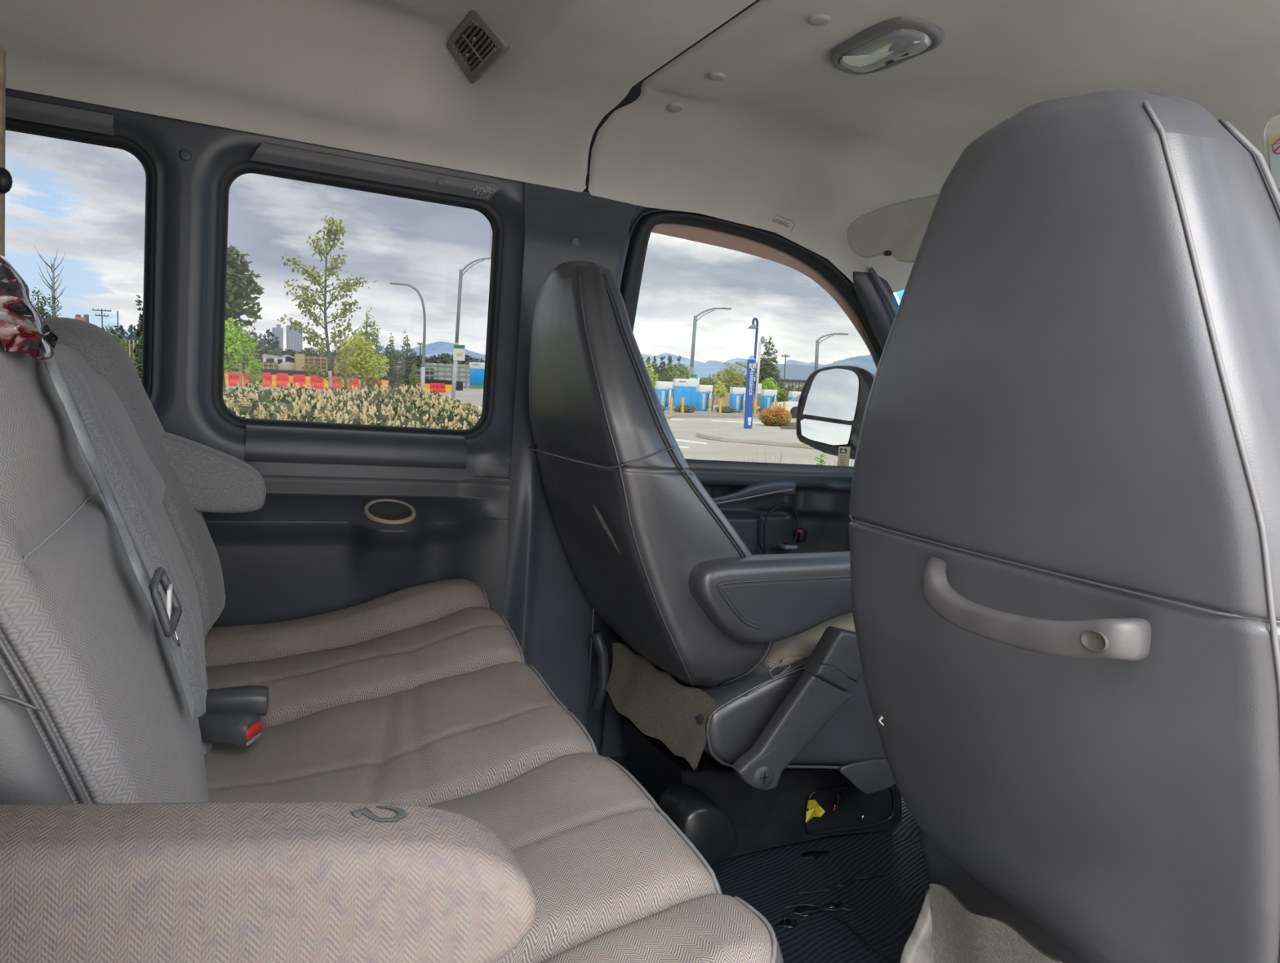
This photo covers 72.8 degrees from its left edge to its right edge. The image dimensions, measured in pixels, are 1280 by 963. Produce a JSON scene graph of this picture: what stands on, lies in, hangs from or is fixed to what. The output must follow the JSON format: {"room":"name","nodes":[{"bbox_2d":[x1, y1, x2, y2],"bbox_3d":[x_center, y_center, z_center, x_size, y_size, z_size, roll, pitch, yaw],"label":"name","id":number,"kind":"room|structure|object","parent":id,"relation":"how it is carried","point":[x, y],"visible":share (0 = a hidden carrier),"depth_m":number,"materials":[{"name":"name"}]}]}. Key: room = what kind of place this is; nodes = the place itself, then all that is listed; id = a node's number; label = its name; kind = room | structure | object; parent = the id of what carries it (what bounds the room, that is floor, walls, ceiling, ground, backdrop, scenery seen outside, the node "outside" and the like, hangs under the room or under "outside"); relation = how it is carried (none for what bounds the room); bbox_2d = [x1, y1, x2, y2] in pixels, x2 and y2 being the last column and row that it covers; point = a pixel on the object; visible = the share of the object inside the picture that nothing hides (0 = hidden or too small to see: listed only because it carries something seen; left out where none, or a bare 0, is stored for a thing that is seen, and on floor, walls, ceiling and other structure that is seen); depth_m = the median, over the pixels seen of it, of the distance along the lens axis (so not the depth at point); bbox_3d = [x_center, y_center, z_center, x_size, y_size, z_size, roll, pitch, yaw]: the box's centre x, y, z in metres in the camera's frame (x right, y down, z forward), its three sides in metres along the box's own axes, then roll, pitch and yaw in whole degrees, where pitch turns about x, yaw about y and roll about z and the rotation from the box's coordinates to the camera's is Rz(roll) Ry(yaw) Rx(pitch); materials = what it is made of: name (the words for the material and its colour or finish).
{"room":"vehicle interior","nodes":[
{"label":"vehicle interior","id":0,"kind":"room"},
{"bbox_2d":[5,88,640,772],"bbox_3d":[-1.186,-0.021,1.297,2.760,1.700,0.196,2,6,-25],"label":"wall","id":1,"kind":"structure","parent":0,"point":[323,539],"depth_m":1.62,"materials":[{"name":"grey plastic"}]},
{"bbox_2d":[5,96,114,135],"bbox_3d":[-1.219,-0.588,1.232,0.813,0.028,0.016,2,6,-25],"label":"trim","id":2,"kind":"structure","parent":1,"relation":"attached to","point":[15,108],"depth_m":1.37,"materials":[{"name":"plastic"}]},
{"bbox_2d":[4,117,155,396],"bbox_3d":[-1.074,-0.347,1.384,0.531,0.475,0.022,2,6,-25],"label":"window","id":3,"kind":"structure","parent":1,"relation":"in","point":[80,205],"depth_m":1.45,"materials":[{"name":"clear glass"}]},
{"bbox_2d":[244,424,466,469],"bbox_3d":[-0.529,-0.063,1.643,0.396,0.066,0.048,2,6,-25],"label":"trim","id":4,"kind":"structure","parent":1,"relation":"attached to","point":[264,443],"depth_m":1.62,"materials":[{"name":"grey plastic"}]},
{"bbox_2d":[213,162,502,437],"bbox_3d":[-0.520,-0.326,1.645,0.518,0.476,0.022,2,6,-25],"label":"window","id":5,"kind":"structure","parent":1,"relation":"in","point":[342,303],"depth_m":1.64,"materials":[{"name":"clear glass"}]},
{"bbox_2d":[250,142,500,199],"bbox_3d":[-0.470,-0.564,1.584,0.439,0.030,0.018,2,6,-25],"label":"trim","id":6,"kind":"structure","parent":1,"relation":"attached to","point":[265,153],"depth_m":1.57,"materials":[{"name":"plastic"}]},
{"bbox_2d":[364,498,416,524],"bbox_3d":[-0.462,0.056,1.605,0.094,0.037,0.090,2,6,-25],"label":"cup holder","id":7,"kind":"object","parent":1,"relation":"on","point":[376,511],"depth_m":1.60,"materials":[{"name":"plastic"}]},
{"bbox_2d":[601,206,882,757],"bbox_3d":[0.330,0.024,2.037,0.974,1.700,0.129,2,6,-25],"label":"door","id":8,"kind":"structure","parent":1,"relation":"in","point":[773,508],"depth_m":2.00,"materials":[{"name":"grey plastic"}]},
{"bbox_2d":[778,542,797,549],"bbox_3d":[0.345,0.149,2.022,0.036,0.015,0.030,2,6,-25],"label":"switch","id":9,"kind":"object","parent":8,"relation":"attached to","point":[784,545],"depth_m":2.01,"materials":[{"name":"grey plastic"}]},
{"bbox_2d":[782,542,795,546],"bbox_3d":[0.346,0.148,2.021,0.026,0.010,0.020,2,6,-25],"label":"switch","id":10,"kind":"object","parent":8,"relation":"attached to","point":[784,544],"depth_m":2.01,"materials":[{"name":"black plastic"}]},
{"bbox_2d":[795,365,875,459],"bbox_3d":[0.609,-0.166,2.391,0.182,0.300,0.368,1,7,-35],"label":"mirror","id":11,"kind":"object","parent":8,"relation":"attached to","point":[833,401],"visible":0.75,"depth_m":2.40,"materials":[{"name":"black plastic"}]},
{"bbox_2d":[845,266,898,351],"bbox_3d":[0.709,-0.269,2.153,0.524,0.522,0.091,2,6,-25],"label":"door frame","id":12,"kind":"structure","parent":1,"relation":"attached to","point":[877,299],"depth_m":2.05,"materials":[{"name":"grey plastic"}]},
{"bbox_2d":[0,0,759,191],"bbox_3d":[-0.918,-0.624,0.523,2.550,0.208,1.505,2,6,-25],"label":"ceiling","id":13,"kind":"structure","parent":0,"point":[380,77],"depth_m":1.39,"materials":[{"name":"fabric"}]},
{"bbox_2d":[446,9,509,83],"bbox_3d":[-0.258,-0.686,1.371,0.062,0.067,0.159,1,6,-28],"label":"ceiling vent","id":14,"kind":"object","parent":13,"relation":"in","point":[475,50],"visible":1,"depth_m":1.36,"materials":[{"name":"grey plastic"}]},
{"bbox_2d":[711,796,931,962],"bbox_3d":[-0.583,0.804,0.949,3.700,0.186,1.600,2,6,-25],"label":"floor","id":15,"kind":"structure","parent":0,"point":[858,898],"depth_m":1.54,"materials":[{"name":"rubber"}]},
{"bbox_2d":[0,46,12,257],"bbox_3d":[-0.891,0.042,1.204,0.034,1.240,0.037,2,6,-25],"label":"board","id":16,"kind":"object","parent":15,"relation":"on","point":[6,179],"visible":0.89,"depth_m":1.16,"materials":[{"name":"plastic"}]},
{"bbox_2d":[0,317,783,962],"bbox_3d":[-0.404,0.273,0.996,0.754,0.898,1.245,2,6,-25],"label":"seat","id":17,"kind":"object","parent":15,"relation":"on","point":[411,788],"visible":0.93,"depth_m":0.69,"materials":[{"name":"fabric"}]},
{"bbox_2d":[0,254,57,360],"bbox_3d":[-0.426,-0.118,0.582,0.054,0.070,0.078,2,6,-25],"label":"crumpled bag","id":18,"kind":"object","parent":17,"relation":"on","point":[23,329],"visible":1,"depth_m":0.57,"materials":[{"name":"red plastic"}]},
{"bbox_2d":[44,352,195,718],"bbox_3d":[-0.431,0.022,0.710,0.127,0.337,0.186,2,6,-25],"label":"belt","id":19,"kind":"object","parent":17,"relation":"attached to","point":[169,622],"visible":0.87,"depth_m":0.70,"materials":[{"name":"fabric"}]},
{"bbox_2d":[197,711,262,747],"bbox_3d":[-0.522,0.312,1.100,0.072,0.033,0.044,5,6,3],"label":"seat belt buckle","id":20,"kind":"object","parent":17,"relation":"on","point":[240,730],"visible":0.94,"depth_m":1.08,"materials":[{"name":"plastic"}]},
{"bbox_2d":[205,685,269,715],"bbox_3d":[-0.547,0.293,1.155,0.096,0.034,0.040,3,6,-18],"label":"seat belt buckle","id":21,"kind":"object","parent":17,"relation":"on","point":[254,700],"visible":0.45,"depth_m":1.15,"materials":[{"name":"plastic"}]},
{"bbox_2d":[204,578,772,962],"bbox_3d":[-0.347,0.333,1.079,0.551,0.183,1.150,2,6,-25],"label":"cushion","id":22,"kind":"object","parent":17,"relation":"on","point":[426,695],"depth_m":1.08,"materials":[{"name":"fabric"}]},
{"bbox_2d":[528,261,895,794],"bbox_3d":[0.237,0.099,1.681,0.919,0.921,0.485,2,6,-25],"label":"seat","id":23,"kind":"object","parent":15,"relation":"on","point":[717,635],"visible":0.73,"depth_m":1.44,"materials":[{"name":"leather"}]},
{"bbox_2d":[622,641,886,765],"bbox_3d":[0.297,0.395,1.771,0.600,0.248,0.412,2,6,-25],"label":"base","id":24,"kind":"object","parent":23,"relation":"on","point":[722,714],"depth_m":1.51,"materials":[{"name":"plastic"}]},
{"bbox_2d":[731,626,862,791],"bbox_3d":[0.273,0.383,1.468,0.244,0.270,0.044,2,6,-25],"label":"stalk","id":25,"kind":"object","parent":23,"relation":"attached to","point":[833,666],"visible":0.95,"depth_m":1.46,"materials":[{"name":"plastic"}]},
{"bbox_2d":[760,612,855,668],"bbox_3d":[0.393,0.288,1.801,0.524,0.149,0.372,2,6,-25],"label":"cushion","id":26,"kind":"object","parent":23,"relation":"on","point":[796,650],"depth_m":1.56,"materials":[{"name":"fabric"}]},
{"bbox_2d":[621,715,902,866],"bbox_3d":[0.251,0.609,1.746,0.582,0.187,0.380,2,6,-25],"label":"pedestal","id":27,"kind":"object","parent":15,"relation":"on","point":[724,817],"visible":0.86,"depth_m":1.66,"materials":[{"name":"black plastic"}]},
{"bbox_2d":[848,89,1279,962],"bbox_3d":[0.544,0.262,0.846,0.724,1.097,0.446,2,6,-25],"label":"passenger seat","id":28,"kind":"object","parent":15,"relation":"on","point":[1064,507],"visible":1,"depth_m":0.63,"materials":[{"name":"grey leather"}]},
{"bbox_2d":[919,826,1089,962],"bbox_3d":[0.619,0.461,0.907,0.526,0.225,0.422,2,6,-25],"label":"cushion","id":29,"kind":"object","parent":28,"relation":"on","point":[939,940],"depth_m":0.92,"materials":[{"name":"fabric"}]},
{"bbox_2d":[588,0,1279,293],"bbox_3d":[0.636,-0.482,1.265,0.999,0.265,1.498,2,6,-25],"label":"ceiling","id":30,"kind":"structure","parent":0,"point":[755,124],"depth_m":1.42,"materials":[{"name":"fabric"}]},
{"bbox_2d":[829,15,944,74],"bbox_3d":[0.349,-0.623,1.250,0.117,0.018,0.200,2,6,-25],"label":"recessed light","id":31,"kind":"object","parent":30,"relation":"in","point":[888,43],"visible":1,"depth_m":1.22,"materials":[{"name":"grey plastic"}]},
{"bbox_2d":[884,59,893,64],"bbox_3d":[0.367,-0.621,1.277,0.010,0.007,0.022,2,6,-25],"label":"switch","id":32,"kind":"object","parent":31,"relation":"attached to","point":[886,61],"depth_m":1.28,"materials":[{"name":"black plastic"}]},
{"bbox_2d":[846,194,938,262],"bbox_3d":[0.541,-0.488,1.723,0.033,0.151,0.435,2,6,-25],"label":"sun visor","id":33,"kind":"object","parent":30,"relation":"attached to","point":[897,230],"visible":0.56,"depth_m":1.77,"materials":[{"name":"fabric"}]},
{"bbox_2d":[896,289,904,301],"bbox_3d":[1.154,-0.231,1.598,0.724,0.620,1.520,2,6,-25],"label":"window","id":34,"kind":"structure","parent":30,"relation":"attached to","point":[900,294],"depth_m":2.17,"materials":[{"name":"clear glass"}]},
{"bbox_2d":[1262,112,1279,193],"bbox_3d":[0.746,-0.325,0.895,0.019,0.153,0.212,2,6,-25],"label":"sun visor","id":35,"kind":"object","parent":30,"relation":"attached to","point":[1271,129],"visible":0.64,"depth_m":0.97,"materials":[{"name":"fabric"}]},
{"label":"outside","id":36,"kind":"structure","parent":0,"visible":0},
{"bbox_2d":[666,386,854,466],"bbox_3d":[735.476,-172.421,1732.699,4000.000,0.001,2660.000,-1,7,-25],"label":"ground","id":37,"kind":"structure","parent":36,"point":[687,428],"depth_m":23.28,"materials":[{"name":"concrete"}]},
{"bbox_2d":[644,356,652,374],"bbox_3d":[0.870,-11.759,96.659,2.539,4.365,2.645,1,7,-10],"label":"tree","id":38,"kind":"object","parent":37,"relation":"on","point":[648,358],"visible":0.06,"depth_m":96.43,"materials":[{"name":"green plant"}]},
{"bbox_2d":[644,361,658,388],"bbox_3d":[0.183,-7.848,67.929,3.036,3.254,1.986,1,7,-32],"label":"tree","id":39,"kind":"object","parent":37,"relation":"on","point":[650,368],"visible":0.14,"depth_m":68.00,"materials":[{"name":"green plant"}]},
{"bbox_2d":[649,370,659,390],"bbox_3d":[1.080,-9.924,88.138,1.858,2.726,1.895,1,7,-10],"label":"tree","id":40,"kind":"object","parent":37,"relation":"on","point":[654,372],"visible":0.14,"depth_m":87.80,"materials":[{"name":"green plant"}]},
{"bbox_2d":[653,355,666,389],"bbox_3d":[2.286,-11.242,92.553,2.620,4.514,2.757,5,7,21],"label":"tree","id":41,"kind":"object","parent":37,"relation":"on","point":[662,367],"visible":0.16,"depth_m":92.31,"materials":[{"name":"green plant"}]},
{"bbox_2d":[653,368,673,388],"bbox_3d":[2.431,-9.567,84.458,2.302,2.981,2.022,6,6,16],"label":"tree","id":42,"kind":"object","parent":37,"relation":"on","point":[666,373],"visible":0.31,"depth_m":84.07,"materials":[{"name":"green plant"}]},
{"bbox_2d":[666,355,673,390],"bbox_3d":[3.467,-12.564,102.666,2.888,4.767,2.773,7,8,37],"label":"tree","id":43,"kind":"object","parent":37,"relation":"on","point":[669,360],"visible":0.02,"depth_m":102.40,"materials":[{"name":"green plant"}]},
{"bbox_2d":[669,396,672,413],"bbox_3d":[1.552,-3.696,42.865,0.200,0.972,0.200,6,6,20],"label":"bollard","id":44,"kind":"object","parent":37,"relation":"on","point":[671,397],"visible":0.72,"depth_m":42.80,"materials":[{"name":"metal"}]},
{"bbox_2d":[666,363,684,389],"bbox_3d":[3.706,-10.915,93.591,2.523,3.630,2.474,7,8,37],"label":"tree","id":45,"kind":"object","parent":37,"relation":"on","point":[669,366],"visible":0.09,"depth_m":93.19,"materials":[{"name":"green plant"}]},
{"bbox_2d":[671,355,684,378],"bbox_3d":[3.895,-10.715,88.490,2.720,4.492,2.856,-3,8,-37],"label":"tree","id":46,"kind":"object","parent":37,"relation":"on","point":[678,359],"visible":0.08,"depth_m":88.27,"materials":[{"name":"green plant"}]},
{"bbox_2d":[680,397,684,413],"bbox_3d":[2.152,-3.731,43.430,0.203,0.957,0.203,6,6,20],"label":"bollard","id":47,"kind":"object","parent":37,"relation":"on","point":[682,398],"visible":0.79,"depth_m":43.36,"materials":[{"name":"metal"}]},
{"bbox_2d":[668,363,698,385],"bbox_3d":[4.130,-9.280,80.553,3.024,3.475,2.924,8,7,33],"label":"tree","id":48,"kind":"object","parent":37,"relation":"on","point":[685,374],"visible":0.39,"depth_m":80.24,"materials":[{"name":"green plant"}]},
{"bbox_2d":[672,378,699,407],"bbox_3d":[2.945,-5.696,55.747,1.678,1.842,0.526,3,6,-18],"label":"tall cabinet","id":49,"kind":"object","parent":37,"relation":"on","point":[686,388],"visible":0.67,"depth_m":55.48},
{"bbox_2d":[675,439,706,444],"bbox_3d":[1.280,-1.194,25.548,0.606,0.039,2.488,0,7,-37],"label":"road marking","id":50,"kind":"object","parent":37,"relation":"on","point":[677,440],"visible":0.64,"depth_m":25.31,"materials":[{"name":"white paint"}]},
{"bbox_2d":[699,376,713,385],"bbox_3d":[6.496,-9.304,86.374,2.027,2.333,1.912,4,6,-4],"label":"tree","id":51,"kind":"object","parent":37,"relation":"on","point":[703,381],"visible":0.06,"depth_m":86.10,"materials":[{"name":"green plant"}]},
{"bbox_2d":[707,398,711,413],"bbox_3d":[3.624,-3.822,44.817,0.209,0.931,0.209,6,6,20],"label":"bollard","id":52,"kind":"object","parent":37,"relation":"on","point":[709,399],"visible":0.78,"depth_m":44.74,"materials":[{"name":"metal"}]},
{"bbox_2d":[688,306,731,379],"bbox_3d":[4.533,-8.142,57.154,2.706,6.797,0.337,2,6,-26],"label":"street lamp","id":53,"kind":"object","parent":37,"relation":"on","point":[691,376],"visible":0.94,"depth_m":56.58,"materials":[{"name":"metal"}]},
{"bbox_2d":[663,407,760,419],"bbox_3d":[3.093,-3.815,47.733,9.621,0.862,19.539,5,6,9],"label":"planting bed","id":54,"kind":"object","parent":37,"relation":"on","point":[695,414],"visible":0.28,"depth_m":43.89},
{"bbox_2d":[655,381,673,410],"bbox_3d":[1.372,-4.743,47.998,0.933,1.600,0.870,3,6,-18],"label":"tall cabinet","id":55,"kind":"object","parent":54,"relation":"on","point":[664,390],"visible":0.67,"depth_m":47.84,"materials":[{"name":"blue plastic"}]},
{"bbox_2d":[672,404,697,413],"bbox_3d":[2.320,-3.821,45.486,1.396,0.523,1.003,4,6,-9],"label":"ornamental grass","id":56,"kind":"object","parent":54,"relation":"on","point":[687,408],"depth_m":45.26,"materials":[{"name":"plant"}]},
{"bbox_2d":[695,384,714,411],"bbox_3d":[3.666,-4.681,48.713,0.876,1.491,0.869,3,6,-18],"label":"cabinet","id":57,"kind":"object","parent":54,"relation":"on","point":[704,393],"visible":0.85,"depth_m":48.59,"materials":[{"name":"blue plastic"}]},
{"bbox_2d":[714,405,737,413],"bbox_3d":[4.702,-3.956,47.722,1.346,0.534,0.998,1,7,-33],"label":"ornamental grass","id":58,"kind":"object","parent":54,"relation":"on","point":[726,409],"depth_m":47.54,"materials":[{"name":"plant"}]},
{"bbox_2d":[728,386,746,413],"bbox_3d":[5.601,-4.612,49.023,0.911,1.436,0.870,3,6,-18],"label":"cabinet","id":59,"kind":"object","parent":54,"relation":"on","point":[737,395],"visible":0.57,"depth_m":48.89,"materials":[{"name":"blue metal"}]},
{"bbox_2d":[760,389,778,413],"bbox_3d":[7.488,-4.623,50.068,0.859,1.364,0.870,3,6,-18],"label":"cabinet","id":60,"kind":"object","parent":54,"relation":"on","point":[767,397],"visible":0.54,"depth_m":49.94,"materials":[{"name":"blue metal"}]},
{"bbox_2d":[787,391,801,401],"bbox_3d":[9.231,-4.633,50.940,0.837,1.318,0.870,3,6,-18],"label":"cabinet","id":61,"kind":"object","parent":54,"relation":"on","point":[792,394],"visible":0.08,"depth_m":50.80,"materials":[{"name":"metal"}]},
{"bbox_2d":[700,373,724,392],"bbox_3d":[6.502,-8.439,77.317,2.347,2.726,2.279,5,6,8],"label":"tree","id":62,"kind":"object","parent":37,"relation":"on","point":[709,378],"visible":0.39,"depth_m":77.01,"materials":[{"name":"green plant"}]},
{"bbox_2d":[718,398,722,414],"bbox_3d":[4.144,-3.788,44.604,0.208,0.954,0.208,6,6,20],"label":"bollard","id":63,"kind":"object","parent":37,"relation":"on","point":[720,399],"visible":0.73,"depth_m":44.53,"materials":[{"name":"metal"}]},
{"bbox_2d":[713,381,728,398],"bbox_3d":[5.439,-5.993,59.651,1.165,1.905,1.077,1,7,-32],"label":"tree","id":64,"kind":"object","parent":37,"relation":"on","point":[721,390],"visible":0.99,"depth_m":59.54,"materials":[{"name":"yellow plant"}]},
{"bbox_2d":[710,362,746,393],"bbox_3d":[8.056,-8.680,76.102,3.009,3.634,3.630,9,7,39],"label":"tree","id":65,"kind":"object","parent":37,"relation":"on","point":[730,381],"visible":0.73,"depth_m":75.48,"materials":[{"name":"green plant"}]},
{"bbox_2d":[641,352,823,381],"bbox_3d":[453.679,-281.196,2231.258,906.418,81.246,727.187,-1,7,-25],"label":"mountain range","id":66,"kind":"object","parent":37,"relation":"on","point":[700,369],"visible":0.11,"depth_m":2272.14,"materials":[{"name":"blue stone"}]},
{"bbox_2d":[711,420,762,423],"bbox_3d":[4.610,-2.729,39.753,2.663,0.124,1.206,5,6,6],"label":"road marking","id":67,"kind":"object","parent":37,"relation":"on","point":[712,420],"visible":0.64,"depth_m":39.69,"materials":[{"name":"white paint"}]},
{"bbox_2d":[742,400,745,414],"bbox_3d":[5.548,-3.855,45.910,0.214,0.895,0.213,3,6,-10],"label":"bollard","id":68,"kind":"object","parent":37,"relation":"on","point":[744,400],"visible":0.4,"depth_m":45.84,"materials":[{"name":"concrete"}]},
{"bbox_2d":[740,374,755,388],"bbox_3d":[10.162,-9.026,83.601,1.869,2.724,1.811,6,6,18],"label":"tree","id":69,"kind":"object","parent":37,"relation":"on","point":[744,382],"visible":0.15,"depth_m":83.44,"materials":[{"name":"green plant"}]},
{"bbox_2d":[711,392,788,405],"bbox_3d":[8.466,-6.582,69.791,21.177,1.828,0.050,2,6,-25],"label":"fence","id":70,"kind":"object","parent":37,"relation":"on","point":[725,399],"visible":0.08,"depth_m":69.02,"materials":[{"name":"beige wood"}]},
{"bbox_2d":[753,400,756,414],"bbox_3d":[6.177,-3.904,46.492,0.217,0.906,0.216,3,6,-10],"label":"bollard","id":71,"kind":"object","parent":37,"relation":"on","point":[755,401],"visible":0.79,"depth_m":46.43,"materials":[{"name":"metal"}]},
{"bbox_2d":[697,422,816,449],"bbox_3d":[5.849,-1.658,30.288,7.164,0.598,17.639,6,6,14],"label":"traffic island","id":72,"kind":"object","parent":37,"relation":"on","point":[785,435],"visible":0.38,"depth_m":27.63,"materials":[{"name":"concrete"}]},
{"bbox_2d":[743,317,758,428],"bbox_3d":[4.002,-3.930,31.500,0.493,3.999,0.392,0,7,-36],"label":"column","id":73,"kind":"structure","parent":72,"relation":"on","point":[751,362],"depth_m":31.43,"materials":[{"name":"blue metal"}]},
{"bbox_2d":[757,405,792,426],"bbox_3d":[5.362,-2.575,34.530,1.347,0.892,1.360,3,6,-12],"label":"round shrub","id":74,"kind":"object","parent":72,"relation":"on","point":[776,417],"visible":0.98,"depth_m":34.18,"materials":[{"name":"orange plant"}]},
{"bbox_2d":[743,452,782,463],"bbox_3d":[0.479,0.600,3.753,0.254,1.475,0.096,2,6,-27],"label":"grass","id":75,"kind":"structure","parent":37,"relation":"on","point":[757,452],"depth_m":3.69,"materials":[{"name":"green plant"}]},
{"bbox_2d":[755,336,777,402],"bbox_3d":[8.014,-6.812,55.330,1.398,4.803,0.280,2,6,-25],"label":"pole","id":76,"kind":"object","parent":37,"relation":"on","point":[758,386],"visible":0.92,"depth_m":55.04,"materials":[{"name":"white metal"}]},
{"bbox_2d":[755,361,781,389],"bbox_3d":[12.644,-10.063,86.858,3.186,4.229,2.988,2,6,-24],"label":"tree","id":77,"kind":"object","parent":37,"relation":"on","point":[770,362],"visible":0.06,"depth_m":86.59,"materials":[{"name":"green plant"}]},
{"bbox_2d":[754,335,783,395],"bbox_3d":[12.707,-10.972,84.528,3.756,6.591,3.717,0,8,-41],"label":"tree","id":78,"kind":"object","parent":37,"relation":"on","point":[763,362],"visible":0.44,"depth_m":83.96,"materials":[{"name":"green plant"}]},
{"bbox_2d":[759,377,779,401],"bbox_3d":[10.147,-6.976,68.350,1.666,2.475,1.648,4,6,-1],"label":"shrub","id":79,"kind":"object","parent":37,"relation":"on","point":[771,384],"visible":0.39,"depth_m":68.23,"materials":[{"name":"green plant"}]},
{"bbox_2d":[776,388,788,402],"bbox_3d":[11.290,-6.589,68.872,1.100,1.628,1.141,6,6,17],"label":"shrub","id":80,"kind":"object","parent":37,"relation":"on","point":[783,395],"visible":0.68,"depth_m":68.66,"materials":[{"name":"green plant"}]},
{"bbox_2d":[777,377,787,392],"bbox_3d":[15.046,-10.043,94.615,2.260,2.561,2.265,-2,8,-34],"label":"tree","id":81,"kind":"object","parent":37,"relation":"on","point":[784,383],"visible":0.13,"depth_m":94.33,"materials":[{"name":"green plant"}]},
{"bbox_2d":[770,394,800,417],"bbox_3d":[9.643,-4.221,48.118,4.421,1.542,1.764,3,6,-11],"label":"car","id":82,"kind":"object","parent":37,"relation":"on","point":[791,406],"visible":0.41,"depth_m":47.04,"materials":[{"name":"white metal"}]},
{"bbox_2d":[786,384,795,393],"bbox_3d":[18.185,-10.821,105.000,1.323,1.932,1.513,0,7,-19],"label":"tree","id":83,"kind":"object","parent":37,"relation":"on","point":[788,388],"visible":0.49,"depth_m":104.65,"materials":[{"name":"green plant"}]},
{"bbox_2d":[795,386,803,391],"bbox_3d":[16.844,-9.128,91.175,1.195,1.694,1.138,2,6,-26],"label":"tree","id":84,"kind":"object","parent":37,"relation":"on","point":[799,388],"visible":0.26,"depth_m":90.94,"materials":[{"name":"green plant"}]},
{"bbox_2d":[735,361,876,392],"bbox_3d":[40.774,-20.182,174.875,42.801,6.009,16.850,-1,7,-25],"label":"building","id":85,"kind":"structure","parent":37,"relation":"on","point":[797,375],"depth_m":168.29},
{"bbox_2d":[813,451,826,465],"bbox_3d":[0.714,0.605,3.748,0.090,1.480,0.094,7,6,23],"label":"leafy weed","id":86,"kind":"object","parent":37,"relation":"on","point":[821,455],"visible":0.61,"depth_m":3.69,"materials":[{"name":"green plant"}]},
{"bbox_2d":[814,333,848,370],"bbox_3d":[17.947,-10.710,82.558,3.511,7.059,0.437,2,6,-25],"label":"street lamp","id":87,"kind":"object","parent":37,"relation":"on","point":[817,342],"visible":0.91,"depth_m":81.76,"materials":[{"name":"metal"}]},
{"bbox_2d":[822,354,875,368],"bbox_3d":[642.742,-220.822,1716.061,508.440,96.583,415.770,-1,7,-25],"label":"mountain range","id":88,"kind":"object","parent":37,"relation":"on","point":[862,362],"visible":0.04,"depth_m":1802.90,"materials":[{"name":"blue stone"}]},
{"bbox_3d":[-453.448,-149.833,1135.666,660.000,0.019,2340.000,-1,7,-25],"label":"lawn","id":89,"kind":"structure","parent":37,"relation":"on","visible":0},
{"bbox_2d":[650,355,659,371],"bbox_3d":[1.744,-13.097,106.676,2.913,4.810,3.058,3,7,6],"label":"tree","id":90,"kind":"object","parent":89,"relation":"on","point":[655,366],"visible":0.09,"depth_m":106.35,"materials":[{"name":"green plant"}]},
{"bbox_2d":[782,354,789,388],"bbox_3d":[21.701,-15.906,130.315,1.383,6.400,0.167,-1,7,-25],"label":"utility pole","id":91,"kind":"object","parent":89,"relation":"on","point":[785,356],"visible":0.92,"depth_m":130.08,"materials":[{"name":"brown wood"}]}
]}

